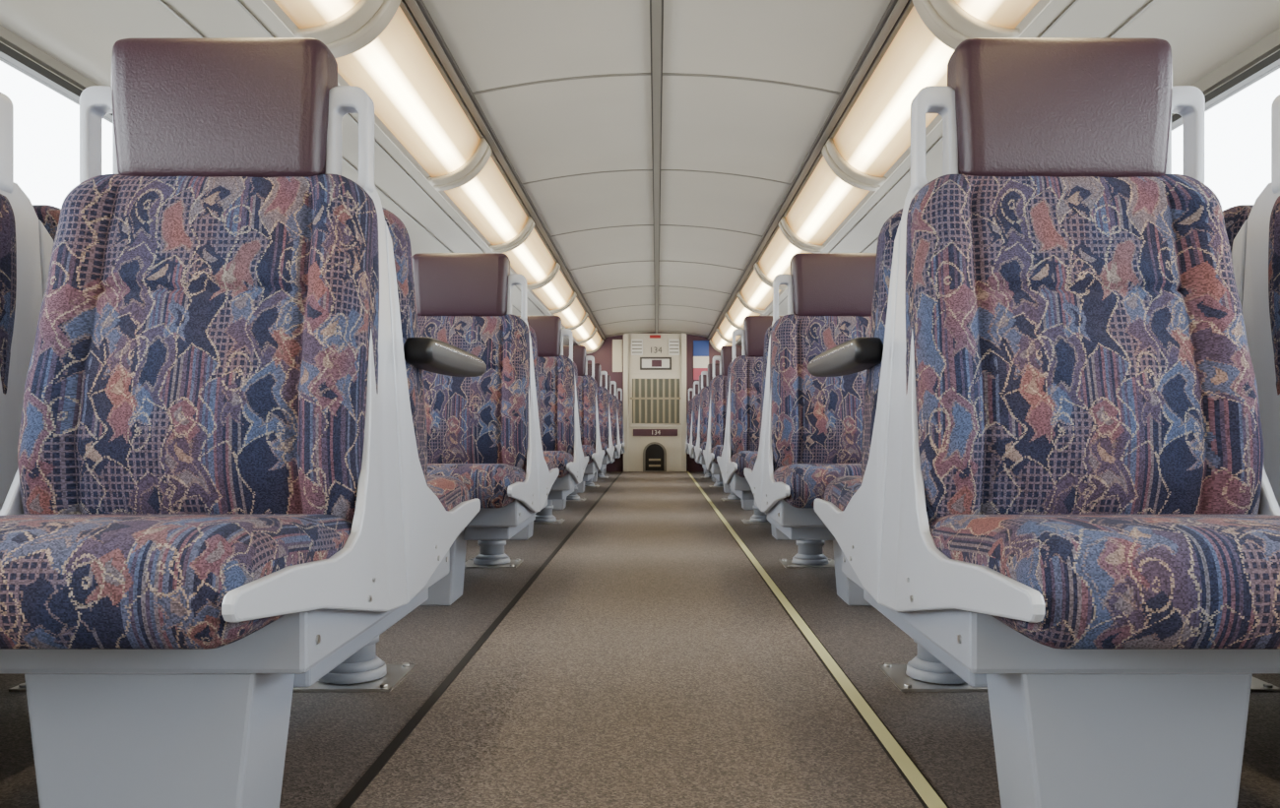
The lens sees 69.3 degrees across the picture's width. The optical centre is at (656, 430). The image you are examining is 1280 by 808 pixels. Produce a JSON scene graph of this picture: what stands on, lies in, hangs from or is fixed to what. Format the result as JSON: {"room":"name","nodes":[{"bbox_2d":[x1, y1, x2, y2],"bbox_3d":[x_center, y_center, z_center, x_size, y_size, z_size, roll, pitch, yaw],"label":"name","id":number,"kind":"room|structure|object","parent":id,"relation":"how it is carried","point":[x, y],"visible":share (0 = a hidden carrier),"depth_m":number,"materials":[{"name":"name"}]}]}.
{"room":"train carriage","nodes":[
{"label":"train carriage","id":0,"kind":"room"},
{"bbox_2d":[0,41,83,90],"bbox_3d":[-1.640,-0.220,5.500,0.060,1.600,14.800,0,0,0],"label":"wall","id":1,"kind":"structure","parent":0,"point":[0,41],"depth_m":2.42,"materials":[{"name":"beige laminate"}]},
{"bbox_2d":[0,24,98,89],"bbox_3d":[-1.600,-0.975,5.500,0.020,0.040,14.800,0,0,0],"label":"trim","id":2,"kind":"structure","parent":1,"relation":"attached to","point":[7,36],"depth_m":2.40,"materials":[{"name":"grey"}]},
{"bbox_2d":[0,42,112,123],"bbox_3d":[-1.619,-0.573,2.635,0.042,0.745,1.570,0,0,0],"label":"window","id":3,"kind":"structure","parent":1,"relation":"in","point":[8,56],"depth_m":2.42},
{"bbox_2d":[0,0,1279,345],"bbox_3d":[-0.024,-1.170,5.500,3.177,0.399,14.800,0,0,0],"label":"ceiling","id":4,"kind":"structure","parent":0,"point":[569,127],"depth_m":3.69,"materials":[{"name":"plastic"}]},
{"bbox_2d":[274,0,359,28],"bbox_3d":[-0.875,-1.181,1.865,0.220,0.162,1.470,0,0,0],"label":"ceiling light","id":5,"kind":"object","parent":4,"relation":"in","point":[304,14],"visible":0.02,"depth_m":2.47,"materials":[{"name":"beige plastic"}]},
{"bbox_2d":[335,5,480,177],"bbox_3d":[-0.875,-1.181,3.335,0.220,0.162,1.470,0,0,0],"label":"ceiling light","id":6,"kind":"object","parent":4,"relation":"in","point":[409,94],"visible":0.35,"depth_m":3.21,"materials":[{"name":"beige plastic"}]},
{"bbox_2d":[294,0,400,58],"bbox_3d":[-0.862,-1.167,2.600,0.246,0.187,0.170,0,0,0],"label":"collar","id":7,"kind":"object","parent":6,"relation":"attached to","point":[356,17],"visible":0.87,"depth_m":2.56,"materials":[{"name":"beige plastic"}]},
{"bbox_2d":[325,0,392,50],"bbox_3d":[-0.857,-1.158,2.600,0.248,0.186,0.024,0,0,0],"label":"rib","id":8,"kind":"object","parent":7,"relation":"attached to","point":[364,30],"depth_m":2.59,"materials":[{"name":"white plastic"}]},
{"bbox_2d":[260,0,580,345],"bbox_3d":[-0.993,-1.143,5.500,0.038,0.114,14.800,0,0,0],"label":"housing lip","id":9,"kind":"object","parent":4,"relation":"attached to","point":[272,5],"visible":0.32,"depth_m":3.58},
{"bbox_2d":[444,156,527,245],"bbox_3d":[-0.875,-1.181,4.805,0.220,0.162,1.470,0,0,0],"label":"ceiling light","id":10,"kind":"object","parent":4,"relation":"in","point":[487,201],"visible":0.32,"depth_m":4.75,"materials":[{"name":"beige plastic"}]},
{"bbox_2d":[428,137,492,191],"bbox_3d":[-0.862,-1.167,4.070,0.246,0.187,0.170,0,0,0],"label":"collar","id":11,"kind":"object","parent":10,"relation":"attached to","point":[470,164],"visible":0.88,"depth_m":4.01,"materials":[{"name":"beige plastic"}]},
{"bbox_2d":[433,145,490,189],"bbox_3d":[-0.857,-1.158,4.070,0.248,0.186,0.024,0,0,0],"label":"rib","id":12,"kind":"object","parent":11,"relation":"attached to","point":[484,157],"depth_m":4.06,"materials":[{"name":"white plastic"}]},
{"bbox_2d":[399,0,606,339],"bbox_3d":[-0.731,-1.274,5.500,0.062,0.032,14.800,0,0,0],"label":"trim","id":13,"kind":"structure","parent":4,"relation":"attached to","point":[416,13],"depth_m":3.72,"materials":[{"name":"grey"}]},
{"bbox_2d":[503,228,555,284],"bbox_3d":[-0.875,-1.181,6.275,0.220,0.162,1.470,0,0,0],"label":"ceiling light","id":14,"kind":"object","parent":4,"relation":"in","point":[532,259],"visible":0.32,"depth_m":6.28,"materials":[{"name":"beige plastic"}]},
{"bbox_2d":[489,216,534,253],"bbox_3d":[-0.862,-1.167,5.540,0.246,0.187,0.170,0,0,0],"label":"collar","id":15,"kind":"object","parent":14,"relation":"attached to","point":[521,234],"visible":0.74,"depth_m":5.47,"materials":[{"name":"beige plastic"}]},
{"bbox_2d":[492,221,534,253],"bbox_3d":[-0.857,-1.158,5.540,0.248,0.186,0.024,0,0,0],"label":"rib","id":16,"kind":"object","parent":15,"relation":"attached to","point":[519,242],"depth_m":5.53,"materials":[{"name":"white plastic"}]},
{"bbox_2d":[532,270,573,310],"bbox_3d":[-0.875,-1.181,7.745,0.220,0.162,1.470,0,0,0],"label":"ceiling light","id":17,"kind":"object","parent":4,"relation":"in","point":[557,292],"visible":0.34,"depth_m":7.78,"materials":[{"name":"beige plastic"}]},
{"bbox_2d":[526,261,560,290],"bbox_3d":[-0.862,-1.167,7.010,0.246,0.187,0.170,0,0,0],"label":"collar","id":18,"kind":"object","parent":17,"relation":"attached to","point":[555,267],"visible":0.77,"depth_m":6.93,"materials":[{"name":"beige plastic"}]},
{"bbox_2d":[526,264,560,289],"bbox_3d":[-0.857,-1.158,7.010,0.248,0.186,0.024,0,0,0],"label":"rib","id":19,"kind":"object","parent":18,"relation":"attached to","point":[555,273],"depth_m":7.00,"materials":[{"name":"white plastic"}]},
{"bbox_2d":[548,291,575,313],"bbox_3d":[-0.862,-1.167,8.480,0.246,0.187,0.170,0,0,0],"label":"collar","id":20,"kind":"object","parent":17,"relation":"attached to","point":[569,301],"visible":0.82,"depth_m":8.39,"materials":[{"name":"beige plastic"}]},
{"bbox_2d":[549,293,576,314],"bbox_3d":[-0.857,-1.158,8.480,0.248,0.186,0.024,0,0,0],"label":"rib","id":21,"kind":"object","parent":20,"relation":"attached to","point":[576,293],"depth_m":8.47,"materials":[{"name":"white plastic"}]},
{"bbox_2d":[553,298,585,327],"bbox_3d":[-0.875,-1.181,9.215,0.220,0.162,1.470,0,0,0],"label":"ceiling light","id":22,"kind":"object","parent":4,"relation":"in","point":[570,317],"visible":0.64,"depth_m":9.30,"materials":[{"name":"beige plastic"}]},
{"bbox_2d":[572,317,594,340],"bbox_3d":[-0.875,-1.181,10.685,0.220,0.162,1.470,0,0,0],"label":"ceiling light","id":23,"kind":"object","parent":4,"relation":"in","point":[586,330],"visible":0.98,"depth_m":10.81,"materials":[{"name":"beige plastic"}]},
{"bbox_2d":[564,312,587,329],"bbox_3d":[-0.862,-1.167,9.950,0.246,0.187,0.170,0,0,0],"label":"collar","id":24,"kind":"object","parent":23,"relation":"attached to","point":[586,313],"visible":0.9,"depth_m":9.87,"materials":[{"name":"beige plastic"}]},
{"bbox_2d":[571,314,588,330],"bbox_3d":[-0.857,-1.158,9.950,0.248,0.186,0.024,0,0,0],"label":"rib","id":25,"kind":"object","parent":24,"relation":"attached to","point":[588,314],"depth_m":9.94,"materials":[{"name":"white plastic"}]},
{"bbox_2d":[579,331,601,351],"bbox_3d":[-0.875,-1.181,12.155,0.220,0.162,1.470,0,0,0],"label":"ceiling light","id":26,"kind":"object","parent":4,"relation":"in","point":[596,340],"visible":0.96,"depth_m":12.29,"materials":[{"name":"beige plastic"}]},
{"bbox_2d":[576,327,596,343],"bbox_3d":[-0.862,-1.167,11.420,0.246,0.187,0.170,0,0,0],"label":"collar","id":27,"kind":"object","parent":26,"relation":"attached to","point":[593,333],"visible":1,"depth_m":11.34,"materials":[{"name":"beige plastic"}]},
{"bbox_2d":[586,339,603,353],"bbox_3d":[-0.862,-1.167,12.852,0.246,0.187,0.095,0,0,0],"label":"collar","id":28,"kind":"object","parent":26,"relation":"attached to","point":[600,345],"visible":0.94,"depth_m":12.80,"materials":[{"name":"beige plastic"}]},
{"bbox_2d":[472,72,840,336],"bbox_3d":[0.000,-1.319,5.480,1.450,0.085,14.316,0,0,0],"label":"trim","id":29,"kind":"structure","parent":4,"relation":"attached to","point":[629,74],"depth_m":4.82,"materials":[{"name":"grey"}]},
{"bbox_2d":[649,0,663,333],"bbox_3d":[0.000,-1.353,5.500,0.044,0.020,14.800,0,0,0],"label":"trim","id":30,"kind":"structure","parent":4,"relation":"attached to","point":[656,6],"depth_m":4.00,"materials":[{"name":"grey"}]},
{"bbox_2d":[711,331,732,349],"bbox_3d":[0.875,-1.181,12.155,0.220,0.162,1.470,0,0,0],"label":"ceiling light","id":31,"kind":"object","parent":4,"relation":"in","point":[717,340],"visible":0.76,"depth_m":12.21,"materials":[{"name":"beige plastic"}]},
{"bbox_2d":[709,339,720,351],"bbox_3d":[0.862,-1.167,12.852,0.246,0.187,0.095,0,0,0],"label":"collar","id":32,"kind":"object","parent":31,"relation":"attached to","point":[713,345],"visible":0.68,"depth_m":12.80,"materials":[{"name":"beige plastic"}]},
{"bbox_2d":[716,327,737,343],"bbox_3d":[0.862,-1.167,11.420,0.246,0.187,0.170,0,0,0],"label":"collar","id":33,"kind":"object","parent":31,"relation":"attached to","point":[720,333],"visible":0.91,"depth_m":11.34,"materials":[{"name":"beige plastic"}]},
{"bbox_2d":[718,317,740,340],"bbox_3d":[0.875,-1.181,10.685,0.220,0.162,1.470,0,0,0],"label":"ceiling light","id":34,"kind":"object","parent":4,"relation":"in","point":[727,330],"visible":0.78,"depth_m":10.87,"materials":[{"name":"beige plastic"}]},
{"bbox_2d":[725,312,743,329],"bbox_3d":[0.862,-1.167,9.950,0.246,0.187,0.170,0,0,0],"label":"collar","id":35,"kind":"object","parent":34,"relation":"attached to","point":[727,313],"visible":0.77,"depth_m":9.87,"materials":[{"name":"beige plastic"}]},
{"bbox_2d":[727,298,760,326],"bbox_3d":[0.875,-1.181,9.215,0.220,0.162,1.470,0,0,0],"label":"ceiling light","id":36,"kind":"object","parent":4,"relation":"in","point":[737,312],"visible":0.5,"depth_m":9.24,"materials":[{"name":"beige plastic"}]},
{"bbox_2d":[740,270,780,310],"bbox_3d":[0.875,-1.181,7.745,0.220,0.162,1.470,0,0,0],"label":"ceiling light","id":37,"kind":"object","parent":4,"relation":"in","point":[755,292],"visible":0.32,"depth_m":7.81,"materials":[{"name":"beige plastic"}]},
{"bbox_2d":[737,291,765,313],"bbox_3d":[0.862,-1.167,8.480,0.246,0.187,0.170,0,0,0],"label":"collar","id":38,"kind":"object","parent":37,"relation":"attached to","point":[743,301],"visible":0.82,"depth_m":8.39,"materials":[{"name":"beige plastic"}]},
{"bbox_2d":[736,293,764,314],"bbox_3d":[0.857,-1.158,8.480,0.248,0.186,0.024,0,0,0],"label":"rib","id":39,"kind":"object","parent":38,"relation":"attached to","point":[736,293],"depth_m":8.47,"materials":[{"name":"white plastic"}]},
{"bbox_2d":[753,261,787,290],"bbox_3d":[0.862,-1.167,7.010,0.246,0.187,0.170,0,0,0],"label":"collar","id":40,"kind":"object","parent":37,"relation":"attached to","point":[757,267],"visible":0.66,"depth_m":6.93,"materials":[{"name":"beige plastic"}]},
{"bbox_2d":[753,264,786,289],"bbox_3d":[0.857,-1.158,7.010,0.248,0.186,0.024,0,0,0],"label":"rib","id":41,"kind":"object","parent":40,"relation":"attached to","point":[757,273],"depth_m":7.00,"materials":[{"name":"white plastic"}]},
{"bbox_2d":[758,228,809,280],"bbox_3d":[0.875,-1.181,6.275,0.220,0.162,1.470,0,0,0],"label":"ceiling light","id":42,"kind":"object","parent":4,"relation":"in","point":[776,259],"visible":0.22,"depth_m":6.28,"materials":[{"name":"beige plastic"}]},
{"bbox_2d":[778,216,824,253],"bbox_3d":[0.862,-1.167,5.540,0.246,0.187,0.170,0,0,0],"label":"collar","id":43,"kind":"object","parent":42,"relation":"attached to","point":[792,234],"visible":0.76,"depth_m":5.47,"materials":[{"name":"beige plastic"}]},
{"bbox_2d":[778,221,821,253],"bbox_3d":[0.857,-1.158,5.540,0.248,0.186,0.024,0,0,0],"label":"rib","id":44,"kind":"object","parent":43,"relation":"attached to","point":[794,242],"depth_m":5.53,"materials":[{"name":"white plastic"}]},
{"bbox_2d":[706,0,913,339],"bbox_3d":[0.731,-1.274,5.500,0.062,0.032,14.800,0,0,0],"label":"trim","id":45,"kind":"structure","parent":4,"relation":"attached to","point":[896,13],"depth_m":3.72,"materials":[{"name":"grey"}]},
{"bbox_2d":[785,156,869,245],"bbox_3d":[0.875,-1.181,4.805,0.220,0.162,1.470,0,0,0],"label":"ceiling light","id":46,"kind":"object","parent":4,"relation":"in","point":[825,201],"visible":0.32,"depth_m":4.75,"materials":[{"name":"beige plastic"}]},
{"bbox_2d":[821,137,885,191],"bbox_3d":[0.862,-1.167,4.070,0.246,0.187,0.170,0,0,0],"label":"collar","id":47,"kind":"object","parent":46,"relation":"attached to","point":[843,164],"visible":0.88,"depth_m":4.01,"materials":[{"name":"beige plastic"}]},
{"bbox_2d":[823,145,880,189],"bbox_3d":[0.857,-1.158,4.070,0.248,0.186,0.024,0,0,0],"label":"rib","id":48,"kind":"object","parent":47,"relation":"attached to","point":[828,157],"depth_m":4.06,"materials":[{"name":"white plastic"}]},
{"bbox_2d":[832,5,954,177],"bbox_3d":[0.875,-1.181,3.335,0.220,0.162,1.470,0,0,0],"label":"ceiling light","id":49,"kind":"object","parent":4,"relation":"in","point":[875,132],"visible":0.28,"depth_m":3.29,"materials":[{"name":"beige plastic"}]},
{"bbox_2d":[912,0,1019,50],"bbox_3d":[0.862,-1.167,2.600,0.246,0.187,0.170,0,0,0],"label":"collar","id":50,"kind":"object","parent":49,"relation":"attached to","point":[956,17],"visible":0.73,"depth_m":2.55,"materials":[{"name":"beige plastic"}]},
{"bbox_2d":[920,0,969,42],"bbox_3d":[0.857,-1.158,2.600,0.248,0.186,0.024,0,0,0],"label":"rib","id":51,"kind":"object","parent":50,"relation":"attached to","point":[948,30],"depth_m":2.59,"materials":[{"name":"white plastic"}]},
{"bbox_2d":[735,0,1052,344],"bbox_3d":[0.993,-1.143,5.500,0.038,0.114,14.800,0,0,0],"label":"housing lip","id":52,"kind":"object","parent":4,"relation":"attached to","point":[1041,5],"visible":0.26,"depth_m":3.69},
{"bbox_2d":[739,0,1155,345],"bbox_3d":[1.234,-1.160,5.500,0.177,0.044,14.800,0,0,0],"label":"trim","id":53,"kind":"structure","parent":4,"relation":"attached to","point":[1073,2],"depth_m":2.71,"materials":[{"name":"grey"}]},
{"bbox_2d":[954,0,1038,28],"bbox_3d":[0.875,-1.181,1.865,0.220,0.162,1.470,0,0,0],"label":"ceiling light","id":54,"kind":"object","parent":4,"relation":"in","point":[1008,14],"visible":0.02,"depth_m":2.47,"materials":[{"name":"beige plastic"}]},
{"bbox_2d":[0,471,1279,807],"bbox_3d":[-0.025,0.620,5.550,3.370,0.080,14.900,0,0,0],"label":"floor","id":55,"kind":"structure","parent":0,"point":[334,738],"depth_m":1.99,"materials":[{"name":"brown carpet"}]},
{"bbox_2d":[0,91,61,692],"bbox_3d":[-1.315,-0.030,1.620,0.556,1.219,1.332,0,0,0],"label":"seat","id":56,"kind":"object","parent":55,"relation":"on","point":[28,231],"visible":0.19,"depth_m":1.54,"materials":[{"name":"fabric"}]},
{"bbox_2d":[0,37,486,807],"bbox_3d":[-0.700,-0.030,1.620,0.576,1.219,1.332,0,0,0],"label":"seat","id":57,"kind":"object","parent":55,"relation":"on","point":[218,508],"visible":1,"depth_m":1.39,"materials":[{"name":"fabric"}]},
{"bbox_2d":[0,514,352,649],"bbox_3d":[-0.710,0.175,1.231,0.524,0.136,0.498,0,0,0],"label":"seat cushion","id":58,"kind":"object","parent":57,"relation":"on","point":[68,582],"depth_m":1.00,"materials":[{"name":"fabric"}]},
{"bbox_2d":[335,471,623,807],"bbox_3d":[-0.477,0.577,5.500,0.021,0.006,14.760,0,0,0],"label":"trim","id":59,"kind":"structure","parent":55,"relation":"on","point":[377,766],"depth_m":1.97,"materials":[{"name":"black rubber"}]},
{"bbox_2d":[412,253,559,605],"bbox_3d":[-0.710,-0.030,3.450,0.556,1.219,1.332,0,0,0],"label":"seat","id":60,"kind":"object","parent":55,"relation":"on","point":[483,431],"visible":0.71,"depth_m":3.25,"materials":[{"name":"fabric"}]},
{"bbox_2d":[427,463,525,508],"bbox_3d":[-0.710,0.175,3.061,0.524,0.136,0.498,0,0,0],"label":"seat cushion","id":61,"kind":"object","parent":60,"relation":"on","point":[488,483],"depth_m":2.83,"materials":[{"name":"fabric"}]},
{"bbox_2d":[508,316,588,540],"bbox_3d":[-0.710,-0.030,5.280,0.556,1.219,1.332,0,0,0],"label":"seat","id":62,"kind":"object","parent":55,"relation":"on","point":[557,372],"visible":0.38,"depth_m":5.10,"materials":[{"name":"fabric"}]},
{"bbox_2d":[542,450,574,477],"bbox_3d":[-0.710,0.175,4.891,0.524,0.136,0.498,0,0,0],"label":"seat cushion","id":63,"kind":"object","parent":62,"relation":"on","point":[560,459],"depth_m":4.67,"materials":[{"name":"fabric"}]},
{"bbox_2d":[552,345,604,510],"bbox_3d":[-0.710,-0.030,7.110,0.556,1.219,1.332,0,0,0],"label":"seat","id":64,"kind":"object","parent":55,"relation":"on","point":[587,384],"visible":0.24,"depth_m":6.93,"materials":[{"name":"fabric"}]},
{"bbox_2d":[581,445,595,464],"bbox_3d":[-0.710,0.175,6.721,0.524,0.136,0.498,0,0,0],"label":"seat cushion","id":65,"kind":"object","parent":64,"relation":"on","point":[590,450],"depth_m":6.50,"materials":[{"name":"fabric"}]},
{"bbox_2d":[576,363,614,493],"bbox_3d":[-0.710,-0.030,8.940,0.556,1.219,1.332,0,0,0],"label":"seat","id":66,"kind":"object","parent":55,"relation":"on","point":[603,393],"visible":0.22,"depth_m":8.76,"materials":[{"name":"fabric"}]},
{"bbox_2d":[600,442,608,456],"bbox_3d":[-0.710,0.175,8.551,0.524,0.136,0.498,0,0,0],"label":"seat cushion","id":67,"kind":"object","parent":66,"relation":"on","point":[605,445],"depth_m":8.33,"materials":[{"name":"fabric"}]},
{"bbox_2d":[592,375,621,482],"bbox_3d":[-0.710,-0.030,10.770,0.556,1.219,1.332,0,0,0],"label":"seat","id":68,"kind":"object","parent":55,"relation":"on","point":[612,399],"visible":0.18,"depth_m":10.59,"materials":[{"name":"fabric"}]},
{"bbox_2d":[602,383,625,474],"bbox_3d":[-0.710,-0.030,12.567,0.556,1.219,1.266,0,0,0],"label":"seat","id":69,"kind":"object","parent":55,"relation":"on","point":[619,403],"visible":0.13,"depth_m":12.40,"materials":[{"name":"fabric"}]},
{"bbox_2d":[350,471,924,807],"bbox_3d":[-0.028,0.578,5.500,0.885,0.004,14.760,0,0,0],"label":"carpet","id":70,"kind":"object","parent":55,"relation":"on","point":[649,664],"visible":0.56,"depth_m":2.00,"materials":[{"name":"beige carpet"}]},
{"bbox_2d":[686,471,949,807],"bbox_3d":[0.427,0.577,5.500,0.038,0.006,14.760,0,0,0],"label":"trim","id":71,"kind":"structure","parent":70,"relation":"on","point":[914,777],"depth_m":1.98,"materials":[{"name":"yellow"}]},
{"bbox_2d":[685,384,706,474],"bbox_3d":[0.662,-0.030,12.567,0.556,1.219,1.266,0,0,0],"label":"seat","id":72,"kind":"object","parent":55,"relation":"on","point":[689,404],"visible":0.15,"depth_m":12.39,"materials":[{"name":"fabric"}]},
{"bbox_2d":[688,375,715,482],"bbox_3d":[0.662,-0.030,10.770,0.556,1.219,1.332,0,0,0],"label":"seat","id":73,"kind":"object","parent":55,"relation":"on","point":[695,400],"visible":0.16,"depth_m":10.59,"materials":[{"name":"fabric"}]},
{"bbox_2d":[694,363,730,493],"bbox_3d":[0.662,-0.030,8.940,0.556,1.219,1.332,0,0,0],"label":"seat","id":74,"kind":"object","parent":55,"relation":"on","point":[703,409],"visible":0.21,"depth_m":8.76,"materials":[{"name":"fabric"}]},
{"bbox_2d":[700,442,706,456],"bbox_3d":[0.662,0.175,8.551,0.524,0.136,0.498,0,0,0],"label":"seat cushion","id":75,"kind":"object","parent":74,"relation":"on","point":[702,444],"depth_m":8.33,"materials":[{"name":"fabric"}]},
{"bbox_2d":[703,345,754,510],"bbox_3d":[0.662,-0.030,7.110,0.556,1.219,1.332,0,0,0],"label":"seat","id":76,"kind":"object","parent":55,"relation":"on","point":[714,446],"visible":0.16,"depth_m":6.92,"materials":[{"name":"fabric"}]},
{"bbox_2d":[710,445,723,464],"bbox_3d":[0.662,0.175,6.721,0.524,0.136,0.498,0,0,0],"label":"seat cushion","id":77,"kind":"object","parent":76,"relation":"on","point":[716,450],"depth_m":6.50,"materials":[{"name":"fabric"}]},
{"bbox_2d":[716,316,791,540],"bbox_3d":[0.662,-0.030,5.280,0.556,1.219,1.332,0,0,0],"label":"seat","id":78,"kind":"object","parent":55,"relation":"on","point":[744,372],"visible":0.34,"depth_m":5.09,"materials":[{"name":"fabric"}]},
{"bbox_2d":[730,450,758,477],"bbox_3d":[0.662,0.175,4.891,0.524,0.136,0.498,0,0,0],"label":"seat cushion","id":79,"kind":"object","parent":78,"relation":"on","point":[741,459],"depth_m":4.67,"materials":[{"name":"fabric"}]},
{"bbox_2d":[743,253,876,605],"bbox_3d":[0.662,-0.030,3.450,0.556,1.219,1.332,0,0,0],"label":"seat","id":80,"kind":"object","parent":55,"relation":"on","point":[810,427],"visible":0.68,"depth_m":3.25,"materials":[{"name":"fabric"}]},
{"bbox_2d":[748,455,757,470],"bbox_3d":[0.662,0.175,3.839,0.524,0.136,0.498,0,0,0],"label":"seat cushion","id":81,"kind":"object","parent":80,"relation":"on","point":[752,466],"depth_m":3.90,"materials":[{"name":"fabric"}]},
{"bbox_2d":[772,463,861,508],"bbox_3d":[0.662,0.175,3.061,0.524,0.136,0.498,0,0,0],"label":"seat cushion","id":82,"kind":"object","parent":80,"relation":"on","point":[806,482],"depth_m":2.83,"materials":[{"name":"fabric"}]},
{"bbox_2d":[807,37,1279,807],"bbox_3d":[0.652,-0.030,1.620,0.576,1.219,1.332,0,0,0],"label":"seat","id":83,"kind":"object","parent":55,"relation":"on","point":[1063,496],"visible":1,"depth_m":1.39,"materials":[{"name":"fabric"}]},
{"bbox_2d":[824,475,861,511],"bbox_3d":[0.662,0.175,2.009,0.524,0.136,0.498,0,0,0],"label":"seat cushion","id":84,"kind":"object","parent":83,"relation":"on","point":[843,493],"depth_m":2.04,"materials":[{"name":"fabric"}]},
{"bbox_2d":[928,514,1279,649],"bbox_3d":[0.662,0.175,1.231,0.524,0.136,0.498,0,0,0],"label":"seat cushion","id":85,"kind":"object","parent":83,"relation":"on","point":[1105,582],"depth_m":1.00,"materials":[{"name":"fabric"}]},
{"bbox_2d":[1222,94,1279,692],"bbox_3d":[1.267,-0.030,1.620,0.556,1.219,1.332,0,0,0],"label":"seat","id":86,"kind":"object","parent":55,"relation":"on","point":[1252,230],"visible":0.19,"depth_m":1.56,"materials":[{"name":"fabric"}]},
{"bbox_2d":[586,332,720,471],"bbox_3d":[-0.025,-0.445,12.930,3.290,2.050,0.060,0,0,0],"label":"wall","id":87,"kind":"structure","parent":0,"point":[603,355],"depth_m":12.90,"materials":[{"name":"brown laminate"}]},
{"bbox_2d":[157,0,574,345],"bbox_3d":[-1.234,-1.160,5.500,0.177,0.044,14.800,0,0,0],"label":"trim","id":88,"kind":"structure","parent":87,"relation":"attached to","point":[162,2],"depth_m":3.99,"materials":[{"name":"grey"}]},
{"bbox_2d":[612,333,708,471],"bbox_3d":[0.055,-0.384,12.855,1.344,1.920,0.090,0,0,0],"label":"bulkhead","id":89,"kind":"object","parent":87,"relation":"attached to","point":[654,364],"visible":0.98,"depth_m":12.84,"materials":[{"name":"beige plastic"}]},
{"bbox_2d":[631,339,642,355],"bbox_3d":[-0.274,-1.152,12.850,0.165,0.220,0.020,0,0,0],"label":"vent","id":90,"kind":"object","parent":89,"relation":"attached to","point":[636,345],"depth_m":12.84,"materials":[{"name":"grey"}]},
{"bbox_2d":[629,374,681,427],"bbox_3d":[-0.021,-0.411,12.840,0.727,0.741,0.040,0,0,0],"label":"grille","id":91,"kind":"object","parent":89,"relation":"attached to","point":[655,400],"depth_m":12.84,"materials":[{"name":"beige"}]},
{"bbox_2d":[668,339,679,355],"bbox_3d":[0.240,-1.152,12.850,0.151,0.220,0.020,0,0,0],"label":"vent","id":92,"kind":"object","parent":89,"relation":"attached to","point":[673,345],"depth_m":12.84,"materials":[{"name":"grey plastic"}]},
{"bbox_2d":[693,368,707,380],"bbox_3d":[0.617,-0.782,12.893,0.220,0.165,0.015,0,0,0],"label":"poster","id":93,"kind":"object","parent":89,"relation":"attached to","point":[696,371],"depth_m":12.89,"materials":[{"name":"pink"}]},
{"bbox_2d":[693,356,708,368],"bbox_3d":[0.617,-0.947,12.893,0.220,0.165,0.015,0,0,0],"label":"poster","id":94,"kind":"object","parent":89,"relation":"on","point":[698,361],"depth_m":12.89,"materials":[{"name":"white paper"}]},
{"bbox_2d":[693,340,708,356],"bbox_3d":[0.617,-1.139,12.893,0.220,0.220,0.015,0,0,0],"label":"poster","id":95,"kind":"object","parent":89,"relation":"on","point":[700,348],"depth_m":12.89,"materials":[{"name":"blue paper"}]},
{"bbox_2d":[1172,49,1279,115],"bbox_3d":[1.590,-0.220,5.500,0.060,1.600,14.800,0,0,0],"label":"wall","id":96,"kind":"structure","parent":0,"point":[1278,49],"depth_m":2.47,"materials":[{"name":"beige laminate"}]},
{"bbox_2d":[1171,27,1279,115],"bbox_3d":[1.550,-0.975,5.500,0.020,0.040,14.800,0,0,0],"label":"trim","id":97,"kind":"structure","parent":96,"relation":"attached to","point":[1270,43],"depth_m":2.45,"materials":[{"name":"grey"}]},
{"bbox_2d":[1171,50,1279,130],"bbox_3d":[1.569,-0.573,2.635,0.042,0.745,1.570,0,0,0],"label":"window frame","id":98,"kind":"structure","parent":96,"relation":"in","point":[1270,64],"depth_m":2.48,"materials":[{"name":"grey metal"}]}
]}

